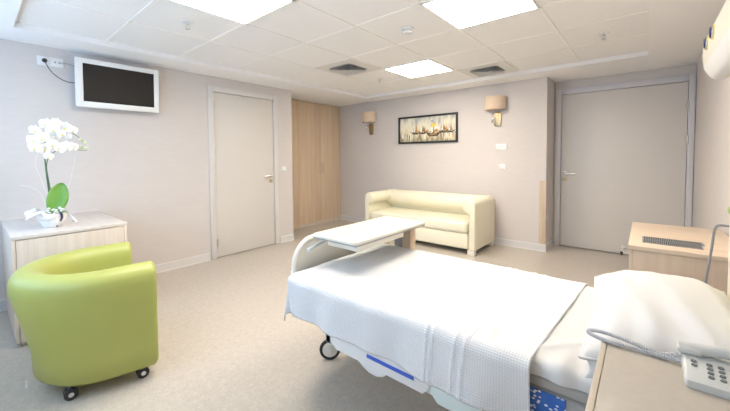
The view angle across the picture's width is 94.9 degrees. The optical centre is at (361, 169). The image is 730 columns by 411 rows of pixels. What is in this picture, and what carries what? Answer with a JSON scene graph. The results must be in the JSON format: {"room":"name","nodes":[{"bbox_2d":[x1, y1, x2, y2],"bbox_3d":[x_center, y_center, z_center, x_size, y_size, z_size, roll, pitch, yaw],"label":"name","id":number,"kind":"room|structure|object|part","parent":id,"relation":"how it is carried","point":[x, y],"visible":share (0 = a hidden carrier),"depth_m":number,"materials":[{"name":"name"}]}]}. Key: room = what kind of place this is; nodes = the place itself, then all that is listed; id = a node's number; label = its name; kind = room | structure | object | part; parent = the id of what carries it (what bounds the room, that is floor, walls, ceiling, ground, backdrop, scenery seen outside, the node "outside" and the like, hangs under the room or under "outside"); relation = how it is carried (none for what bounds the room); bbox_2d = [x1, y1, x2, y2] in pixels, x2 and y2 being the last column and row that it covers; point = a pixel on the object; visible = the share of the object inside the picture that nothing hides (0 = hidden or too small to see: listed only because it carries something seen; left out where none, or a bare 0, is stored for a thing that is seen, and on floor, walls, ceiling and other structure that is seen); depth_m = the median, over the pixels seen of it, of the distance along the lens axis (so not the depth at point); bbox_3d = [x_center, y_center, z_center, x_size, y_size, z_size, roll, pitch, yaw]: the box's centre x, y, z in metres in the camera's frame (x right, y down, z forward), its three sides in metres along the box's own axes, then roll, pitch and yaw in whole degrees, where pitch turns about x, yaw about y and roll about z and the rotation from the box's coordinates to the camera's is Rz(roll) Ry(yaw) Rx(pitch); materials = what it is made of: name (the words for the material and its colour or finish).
{"room":"hospital room","nodes":[
{"label":"hospital room","id":0,"kind":"room"},
{"bbox_2d":[0,38,292,299],"bbox_3d":[-2.312,0.003,3.695,0.150,2.260,3.734,1,3,40],"label":"wall","id":1,"kind":"structure","parent":0,"point":[147,171],"depth_m":3.46,"materials":[{"name":"paint"}]},
{"bbox_2d":[37,55,63,67],"bbox_3d":[-2.777,-0.966,2.991,0.014,0.080,0.176,1,3,40],"label":"wall socket","id":2,"kind":"object","parent":1,"relation":"attached to","point":[53,62],"visible":1,"depth_m":2.99,"materials":[{"name":"white plastic"}]},
{"bbox_2d":[0,253,210,311],"bbox_3d":[-2.655,1.110,3.196,0.016,0.092,2.450,1,3,40],"label":"baseboard","id":3,"kind":"structure","parent":1,"relation":"attached to","point":[163,267],"depth_m":3.84,"materials":[{"name":"white"}]},
{"bbox_2d":[74,56,158,112],"bbox_3d":[-2.414,-0.818,3.334,0.139,0.446,0.680,1,3,40],"label":"television","id":4,"kind":"object","parent":1,"relation":"attached to","point":[98,84],"visible":1,"depth_m":3.27,"materials":[{"name":"white plastic"}]},
{"bbox_2d":[42,58,74,82],"bbox_3d":[-2.707,-0.892,3.023,0.253,0.193,0.040,-3,3,-45],"label":"cable","id":5,"kind":"object","parent":4,"relation":"attached to","point":[44,60],"visible":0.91,"depth_m":2.95,"materials":[{"name":"black plastic"}]},
{"bbox_2d":[207,85,279,259],"bbox_3d":[-1.555,0.022,4.498,0.165,2.145,1.005,1,3,40],"label":"door","id":6,"kind":"structure","parent":1,"relation":"in","point":[242,125],"depth_m":4.44,"materials":[{"name":"white paint"}]},
{"bbox_2d":[280,234,293,242],"bbox_3d":[-1.111,1.025,5.011,0.016,0.092,0.249,1,3,40],"label":"baseboard","id":7,"kind":"structure","parent":1,"relation":"attached to","point":[286,238],"depth_m":5.00,"materials":[{"name":"white wood"}]},
{"bbox_2d":[0,219,628,410],"bbox_3d":[-0.333,1.176,3.457,6.064,0.100,6.148,1,3,40],"label":"floor","id":8,"kind":"structure","parent":0,"point":[225,341],"depth_m":2.18,"materials":[{"name":"plastic"}]},
{"bbox_2d":[1,211,126,345],"bbox_3d":[-2.433,0.797,2.749,0.915,0.750,0.650,1,3,40],"label":"base cabinet","id":9,"kind":"object","parent":8,"relation":"on","point":[25,242],"visible":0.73,"depth_m":2.45,"materials":[{"name":"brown wood"}]},
{"bbox_3d":[-2.634,0.806,2.511,0.906,0.695,0.018,1,3,40],"label":"panel","id":10,"kind":"part","parent":9,"relation":"part of","materials":[{"name":"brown wood"}]},
{"bbox_2d":[20,118,87,227],"bbox_3d":[-2.366,0.019,2.530,0.347,0.820,0.368,0,2,6],"label":"potted orchid","id":11,"kind":"object","parent":9,"relation":"on","point":[55,215],"visible":1,"depth_m":2.51,"materials":[{"name":"white plant"}]},
{"bbox_3d":[-2.377,-0.217,2.429,0.097,0.083,0.031,29,-13,-31],"label":"flower","id":12,"kind":"part","parent":11,"relation":"part of","materials":[{"name":"white plant"}]},
{"bbox_3d":[-2.358,-0.165,2.418,0.087,0.076,0.030,8,11,-28],"label":"flower","id":13,"kind":"part","parent":11,"relation":"part of","materials":[{"name":"white plant"}]},
{"bbox_3d":[-2.368,-0.291,2.433,0.028,0.074,0.084,-2,-12,24],"label":"flower","id":14,"kind":"part","parent":11,"relation":"part of","materials":[{"name":"white plant"}]},
{"bbox_3d":[-2.338,-0.242,2.450,0.097,0.086,0.031,-22,12,-36],"label":"flower","id":15,"kind":"part","parent":11,"relation":"part of","materials":[{"name":"white plant"}]},
{"bbox_3d":[-2.333,-0.158,2.468,0.027,0.077,0.085,4,-2,29],"label":"flower","id":16,"kind":"part","parent":11,"relation":"part of","materials":[{"name":"white plant"}]},
{"bbox_3d":[-2.328,-0.345,2.469,0.096,0.083,0.032,13,-15,-24],"label":"flower","id":17,"kind":"part","parent":11,"relation":"part of","materials":[{"name":"white plant"}]},
{"bbox_3d":[-2.327,-0.106,2.494,0.020,0.062,0.069,19,3,42],"label":"flower","id":18,"kind":"part","parent":11,"relation":"part of","materials":[{"name":"white plant"}]},
{"bbox_3d":[-2.299,-0.191,2.487,0.025,0.079,0.088,13,28,37],"label":"flower","id":19,"kind":"part","parent":11,"relation":"part of","materials":[{"name":"white plant"}]},
{"bbox_3d":[-2.300,-0.304,2.492,0.100,0.087,0.033,-19,20,-26],"label":"flower","id":20,"kind":"part","parent":11,"relation":"part of","materials":[{"name":"white plant"}]},
{"bbox_3d":[-2.348,0.376,2.546,0.206,0.106,0.169,1,3,40],"label":"pot","id":21,"kind":"part","parent":11,"relation":"part of","materials":[{"name":"white ceramic"}]},
{"bbox_3d":[-2.303,-0.253,2.518,0.020,0.063,0.070,11,25,43],"label":"flower","id":22,"kind":"part","parent":11,"relation":"part of","materials":[{"name":"white plant"}]},
{"bbox_3d":[-2.295,-0.356,2.524,0.026,0.075,0.085,0,-16,31],"label":"flower","id":23,"kind":"part","parent":11,"relation":"part of","materials":[{"name":"white plant"}]},
{"bbox_3d":[-2.272,-0.172,2.521,0.091,0.079,0.030,22,-11,-29],"label":"flower","id":24,"kind":"part","parent":11,"relation":"part of","materials":[{"name":"white plant"}]},
{"bbox_3d":[-2.269,-0.276,2.539,0.024,0.062,0.071,15,25,19],"label":"flower","id":25,"kind":"part","parent":11,"relation":"part of","materials":[{"name":"white plant"}]},
{"bbox_3d":[-2.287,0.003,2.590,0.238,0.647,0.027,-3,3,-44],"label":"stem","id":26,"kind":"part","parent":11,"relation":"part of","materials":[{"name":"green plant"}]},
{"bbox_3d":[-2.268,0.081,2.586,0.238,0.491,0.019,-2,3,-40],"label":"stem","id":27,"kind":"part","parent":11,"relation":"part of","materials":[{"name":"green plant"}]},
{"bbox_3d":[-2.255,-0.329,2.552,0.094,0.081,0.032,14,6,-25],"label":"flower","id":28,"kind":"part","parent":11,"relation":"part of","materials":[{"name":"white plant"}]},
{"bbox_3d":[-2.246,-0.184,2.551,0.090,0.080,0.030,-4,7,-31],"label":"flower","id":29,"kind":"part","parent":11,"relation":"part of","materials":[{"name":"white plant"}]},
{"bbox_3d":[-2.263,-0.261,2.586,0.054,0.046,0.019,-7,13,-20],"label":"flower","id":30,"kind":"part","parent":11,"relation":"part of","materials":[{"name":"white plant"}]},
{"bbox_3d":[-2.225,-0.177,2.584,0.024,0.069,0.076,20,21,31],"label":"flower","id":31,"kind":"part","parent":11,"relation":"part of","materials":[{"name":"white plant"}]},
{"bbox_3d":[-2.234,-0.313,2.599,0.018,0.058,0.063,5,-1,39],"label":"flower","id":32,"kind":"part","parent":11,"relation":"part of","materials":[{"name":"white plant"}]},
{"bbox_3d":[-2.230,0.783,2.986,0.906,0.695,0.018,1,3,40],"label":"panel","id":33,"kind":"part","parent":9,"relation":"part of","materials":[{"name":"brown wood"}]},
{"bbox_2d":[7,242,158,400],"bbox_3d":[-1.657,0.864,1.991,0.604,0.663,0.800,-3,3,-45],"label":"armchair","id":34,"kind":"object","parent":8,"relation":"on","point":[89,315],"visible":1,"depth_m":1.76,"materials":[{"name":"leather"}]},
{"bbox_2d":[291,99,340,229],"bbox_3d":[-1.012,-0.114,6.395,0.576,2.255,1.232,1,3,40],"label":"wardrobe","id":35,"kind":"object","parent":8,"relation":"on","point":[315,127],"visible":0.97,"depth_m":6.20,"materials":[{"name":"brown wood"}]},
{"bbox_3d":[-1.169,-0.090,5.838,0.021,2.255,0.178,1,3,40],"label":"panel","id":36,"kind":"part","parent":35,"relation":"part of","materials":[{"name":"brown wood"}]},
{"bbox_3d":[-0.940,-0.130,6.106,0.020,2.190,0.520,1,3,40],"label":"door","id":37,"kind":"part","parent":35,"relation":"part of","materials":[{"name":"brown wood"}]},
{"bbox_3d":[-0.601,-0.149,6.505,0.020,2.190,0.520,1,3,40],"label":"door","id":38,"kind":"part","parent":35,"relation":"part of","materials":[{"name":"brown wood"}]},
{"bbox_2d":[306,216,424,251],"bbox_3d":[0.135,0.759,2.218,0.405,0.824,1.102,1,3,40],"label":"table","id":39,"kind":"object","parent":8,"relation":"on","point":[363,235],"visible":0.56,"depth_m":1.98,"materials":[{"name":"beige plastic"}]},
{"bbox_3d":[-0.248,0.419,1.941,0.034,0.060,0.211,1,3,33],"label":"release lever","id":40,"kind":"part","parent":39,"relation":"part of","materials":[{"name":"grey metal"}]},
{"bbox_3d":[0.037,0.406,2.010,0.230,0.038,0.440,1,3,40],"label":"drawer","id":41,"kind":"part","parent":39,"relation":"part of","materials":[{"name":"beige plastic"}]},
{"bbox_2d":[365,189,494,255],"bbox_3d":[0.967,0.700,5.019,1.785,0.705,0.735,1,3,40],"label":"sofa","id":42,"kind":"object","parent":8,"relation":"on","point":[465,221],"visible":0.73,"depth_m":4.68,"materials":[{"name":"beige leather"}]},
{"bbox_3d":[0.351,0.652,5.541,0.170,0.630,0.735,1,3,40],"label":"arm","id":43,"kind":"part","parent":42,"relation":"part of","materials":[{"name":"beige leather"}]},
{"bbox_2d":[371,207,431,219],"bbox_3d":[0.627,0.710,5.225,0.782,0.135,0.603,1,3,40],"label":"seat cushion","id":44,"kind":"object","parent":42,"relation":"on","point":[376,212],"depth_m":5.18,"materials":[{"name":"beige leather"}]},
{"bbox_3d":[1.124,0.656,5.203,1.725,0.635,0.250,1,3,40],"label":"backrest","id":45,"kind":"part","parent":42,"relation":"part of","materials":[{"name":"beige leather"}]},
{"bbox_2d":[414,212,468,232],"bbox_3d":[1.224,0.725,4.718,0.781,0.135,0.603,1,3,40],"label":"seat cushion","id":46,"kind":"object","parent":42,"relation":"on","point":[443,222],"depth_m":4.54,"materials":[{"name":"beige leather"}]},
{"bbox_3d":[1.582,0.683,4.496,0.170,0.630,0.735,1,3,40],"label":"arm","id":47,"kind":"part","parent":42,"relation":"part of","materials":[{"name":"beige leather"}]},
{"bbox_2d":[291,207,729,410],"bbox_3d":[0.532,0.670,1.590,1.836,1.045,0.918,1,3,40],"label":"hospital bed","id":48,"kind":"object","parent":8,"relation":"on","point":[330,348],"visible":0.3,"depth_m":1.48,"materials":[{"name":"white plastic"}]},
{"bbox_3d":[-0.155,0.595,2.153,0.033,0.442,0.718,1,3,40],"label":"footboard","id":49,"kind":"part","parent":48,"relation":"part of","materials":[{"name":"beige plastic"}]},
{"bbox_3d":[-0.155,0.600,2.153,0.014,0.392,0.655,1,3,40],"label":"footboard panel","id":50,"kind":"part","parent":48,"relation":"part of","materials":[{"name":"beige plastic"}]},
{"bbox_3d":[0.061,0.817,1.426,0.520,0.112,0.022,1,3,40],"label":"rail","id":51,"kind":"part","parent":48,"relation":"part of","materials":[{"name":"white plastic"}]},
{"bbox_3d":[0.335,0.811,1.188,0.195,0.094,0.022,1,3,40],"label":"rail","id":52,"kind":"part","parent":48,"relation":"part of","materials":[{"name":"white plastic"}]},
{"bbox_2d":[529,373,588,410],"bbox_3d":[0.535,0.671,1.566,1.675,0.126,0.807,1,3,40],"label":"mattress","id":53,"kind":"object","parent":48,"relation":"on","point":[545,395],"visible":0.09,"depth_m":1.00,"materials":[{"name":"blue fabric"}]},
{"bbox_2d":[374,286,594,393],"bbox_3d":[0.533,0.584,1.559,1.686,0.064,0.830,1,3,40],"label":"fitted sheet","id":54,"kind":"object","parent":53,"relation":"on","point":[556,360],"visible":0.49,"depth_m":1.08,"materials":[{"name":"white fabric"}]},
{"bbox_2d":[284,243,587,410],"bbox_3d":[0.345,0.675,1.719,1.265,0.261,0.934,1,3,40],"label":"blanket","id":55,"kind":"object","parent":54,"relation":"on","point":[430,339],"visible":0.99,"depth_m":1.40,"materials":[{"name":"white fabric"}]},
{"bbox_2d":[578,270,729,378],"bbox_3d":[1.018,0.492,1.133,0.416,0.209,0.751,1,3,38],"label":"pillow","id":56,"kind":"object","parent":54,"relation":"on","point":[653,310],"visible":0.77,"depth_m":1.01,"materials":[{"name":"white fabric"}]},
{"bbox_3d":[0.321,0.708,1.222,0.735,0.078,0.004,1,3,40],"label":"printed panel","id":57,"kind":"part","parent":53,"relation":"part of","materials":[{"name":"blue fabric"}]},
{"bbox_2d":[704,224,729,283],"bbox_3d":[1.500,0.476,1.394,0.101,0.499,0.040,1,3,40],"label":"cable","id":58,"kind":"object","parent":48,"relation":"hanging from","point":[718,225],"visible":0.58,"depth_m":1.42,"materials":[{"name":"grey plastic"}]},
{"bbox_3d":[1.222,0.489,1.026,0.030,0.600,0.870,1,3,40],"label":"headboard","id":59,"kind":"part","parent":48,"relation":"part of","materials":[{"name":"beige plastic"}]},
{"bbox_2d":[585,340,729,410],"bbox_3d":[0.680,0.855,0.598,0.496,0.752,0.525,1,3,40],"label":"bedside table","id":60,"kind":"object","parent":8,"relation":"on","point":[623,379],"visible":0.91,"depth_m":0.73,"materials":[{"name":"beige laminate"}]},
{"bbox_2d":[586,328,729,399],"bbox_3d":[0.756,0.436,0.777,0.411,0.072,0.124,2,3,45],"label":"telephone","id":61,"kind":"object","parent":60,"relation":"on","point":[705,368],"visible":1,"depth_m":0.76,"materials":[{"name":"grey plastic"}]},
{"bbox_3d":[0.712,0.453,0.883,0.200,0.031,0.045,1,3,40],"label":"coiled cord","id":62,"kind":"part","parent":61,"relation":"part of","materials":[{"name":"grey plastic"}]},
{"bbox_2d":[619,222,728,295],"bbox_3d":[1.937,0.783,2.086,0.508,0.756,0.843,1,3,40],"label":"base cabinet","id":63,"kind":"object","parent":8,"relation":"on","point":[683,251],"visible":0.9,"depth_m":1.83,"materials":[{"name":"brown wood"}]},
{"bbox_3d":[1.654,0.773,2.055,0.018,0.664,0.410,1,3,40],"label":"door","id":64,"kind":"part","parent":63,"relation":"part of","materials":[{"name":"brown wood"}]},
{"bbox_2d":[642,236,704,249],"bbox_3d":[1.778,0.415,1.916,0.263,0.003,0.190,1,3,40],"label":"vent grille","id":65,"kind":"object","parent":63,"relation":"attached to","point":[693,245],"depth_m":1.90,"materials":[{"name":"grey metal"}]},
{"bbox_2d":[0,0,725,106],"bbox_3d":[-0.354,-1.249,3.360,6.064,0.246,6.148,1,3,40],"label":"ceiling","id":66,"kind":"structure","parent":0,"point":[558,40],"depth_m":2.94,"materials":[{"name":"tile"}]},
{"bbox_2d":[182,20,192,29],"bbox_3d":[-1.327,-1.103,2.561,0.080,0.052,0.080,1,3,40],"label":"sprinkler","id":67,"kind":"object","parent":66,"relation":"attached to","point":[186,22],"visible":1,"depth_m":2.55,"materials":[{"name":"white plastic"}]},
{"bbox_2d":[170,0,293,24],"bbox_3d":[-0.864,-1.114,2.179,0.596,0.008,0.596,1,3,40],"label":"recessed light","id":68,"kind":"object","parent":66,"relation":"in","point":[245,12],"visible":1,"depth_m":2.30,"materials":[{"name":"white plastic"}]},
{"bbox_2d":[314,59,380,76],"bbox_3d":[-0.156,-1.179,3.938,0.570,0.030,0.570,1,3,40],"label":"ceiling vent","id":69,"kind":"object","parent":66,"relation":"in","point":[348,67],"visible":1,"depth_m":3.90,"materials":[{"name":"white metal"}]},
{"bbox_2d":[401,26,413,34],"bbox_3d":[0.376,-1.130,2.727,0.104,0.040,0.104,1,3,40],"label":"smoke detector","id":70,"kind":"object","parent":66,"relation":"attached to","point":[406,30],"visible":1,"depth_m":2.70,"materials":[{"name":"white plastic"}]},
{"bbox_2d":[384,60,452,77],"bbox_3d":[0.690,-1.200,4.006,0.596,0.008,0.596,1,3,40],"label":"recessed light","id":71,"kind":"object","parent":66,"relation":"in","point":[426,67],"visible":1,"depth_m":3.99,"materials":[{"name":"white plastic"}]},
{"bbox_2d":[421,0,538,29],"bbox_3d":[0.828,-1.134,2.316,0.596,0.008,0.596,1,3,40],"label":"recessed light","id":72,"kind":"object","parent":66,"relation":"in","point":[460,14],"visible":1,"depth_m":2.37,"materials":[{"name":"white plastic"}]},
{"bbox_2d":[456,61,518,77],"bbox_3d":[1.535,-1.199,4.076,0.570,0.030,0.570,1,3,40],"label":"ceiling vent","id":73,"kind":"object","parent":66,"relation":"in","point":[502,67],"visible":1,"depth_m":4.03,"materials":[{"name":"grey plastic"}]},
{"bbox_2d":[598,32,609,39],"bbox_3d":[2.077,-1.144,2.869,0.080,0.052,0.080,1,3,40],"label":"sprinkler","id":74,"kind":"object","parent":66,"relation":"attached to","point":[601,33],"visible":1,"depth_m":2.86,"materials":[{"name":"silver metal"}]},
{"bbox_2d":[340,77,554,244],"bbox_3d":[0.861,-0.117,6.017,4.521,2.260,0.610,1,3,40],"label":"wall","id":75,"kind":"structure","parent":0,"point":[376,162],"depth_m":4.96,"materials":[{"name":"paint"}]},
{"bbox_2d":[362,112,375,134],"bbox_3d":[0.115,-0.847,6.098,0.284,0.405,0.180,1,3,40],"label":"wall sconce","id":76,"kind":"object","parent":75,"relation":"attached to","point":[367,117],"visible":1,"depth_m":6.03,"materials":[{"name":"beige fabric"}]},
{"bbox_3d":[0.105,-0.959,6.084,0.284,0.180,0.154,1,3,40],"label":"lamp shade","id":77,"kind":"part","parent":76,"relation":"part of","materials":[{"name":"fabric"}]},
{"bbox_3d":[0.186,-0.747,6.146,0.090,0.200,0.022,1,3,40],"label":"wall plate","id":78,"kind":"part","parent":76,"relation":"part of","materials":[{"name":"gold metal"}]},
{"bbox_2d":[398,112,457,143],"bbox_3d":[1.049,-0.660,5.409,1.070,0.450,0.033,1,3,40],"label":"framed picture","id":79,"kind":"object","parent":75,"relation":"attached to","point":[433,128],"visible":1,"depth_m":5.38,"materials":[{"name":"painted canvas"},{"name":"black painted wood"}]},
{"bbox_2d":[341,215,544,251],"bbox_3d":[0.988,0.985,5.550,3.681,0.092,0.016,1,3,40],"label":"baseboard","id":80,"kind":"structure","parent":75,"relation":"attached to","point":[506,242],"depth_m":4.62,"materials":[{"name":"white wood"}]},
{"bbox_2d":[485,95,505,125],"bbox_3d":[1.837,-0.814,4.636,0.284,0.405,0.180,1,3,40],"label":"wall sconce","id":81,"kind":"object","parent":75,"relation":"attached to","point":[495,102],"visible":1,"depth_m":4.57,"materials":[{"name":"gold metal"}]},
{"bbox_3d":[1.828,-0.925,4.621,0.284,0.180,0.154,1,3,40],"label":"lamp shade","id":82,"kind":"part","parent":81,"relation":"part of","materials":[{"name":"fabric"}]},
{"bbox_3d":[1.908,-0.713,4.684,0.090,0.200,0.022,1,3,40],"label":"wall plate","id":83,"kind":"part","parent":81,"relation":"part of","materials":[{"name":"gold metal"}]},
{"bbox_2d":[496,144,506,149],"bbox_3d":[1.953,-0.321,4.671,0.150,0.085,0.012,1,3,40],"label":"thermostat","id":84,"kind":"object","parent":75,"relation":"attached to","point":[498,146],"visible":1,"depth_m":4.67,"materials":[{"name":"white plastic"}]},
{"bbox_2d":[499,164,505,169],"bbox_3d":[1.965,-0.043,4.670,0.085,0.080,0.016,1,3,40],"label":"light switch","id":85,"kind":"object","parent":75,"relation":"attached to","point":[501,166],"visible":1,"depth_m":4.66,"materials":[{"name":"white plastic"}]},
{"bbox_2d":[539,181,545,243],"bbox_3d":[2.363,0.555,4.367,0.079,0.827,0.006,1,3,40],"label":"trim","id":86,"kind":"structure","parent":75,"relation":"attached to","point":[542,192],"depth_m":4.37,"materials":[{"name":"brown wood"}]},
{"bbox_2d":[545,238,553,251],"bbox_3d":[2.547,1.013,4.531,0.016,0.092,0.472,1,3,40],"label":"baseboard","id":87,"kind":"structure","parent":75,"relation":"attached to","point":[550,243],"depth_m":4.50,"materials":[{"name":"white wood"}]},
{"bbox_2d":[553,64,696,237],"bbox_3d":[3.321,-0.067,4.230,1.543,2.260,0.150,1,3,40],"label":"wall","id":88,"kind":"structure","parent":0,"point":[686,69],"depth_m":4.14,"materials":[{"name":"paint"}]},
{"bbox_2d":[554,73,695,254],"bbox_3d":[3.230,-0.014,4.231,1.371,2.155,0.170,1,3,40],"label":"door","id":89,"kind":"structure","parent":88,"relation":"in","point":[624,151],"depth_m":4.18,"materials":[{"name":"grey wood"}]},
{"bbox_2d":[692,54,729,235],"bbox_3d":[1.911,0.054,1.496,0.150,2.260,5.848,1,3,40],"label":"wall","id":90,"kind":"structure","parent":0,"point":[711,186],"depth_m":2.79,"materials":[{"name":"paint"}]},
{"bbox_2d":[703,0,729,79],"bbox_3d":[1.383,-0.613,1.110,0.180,0.248,2.325,1,3,40],"label":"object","id":91,"kind":"object","parent":90,"relation":"attached to","point":[716,46],"visible":1,"depth_m":1.67,"materials":[{"name":"beige plastic"}]},
{"bbox_2d":[703,28,729,79],"bbox_3d":[1.347,-0.530,1.122,0.078,0.083,2.250,1,3,40],"label":"diffuser","id":92,"kind":"object","parent":91,"relation":"attached to","point":[717,65],"depth_m":1.70,"materials":[{"name":"white plastic"}]}
]}

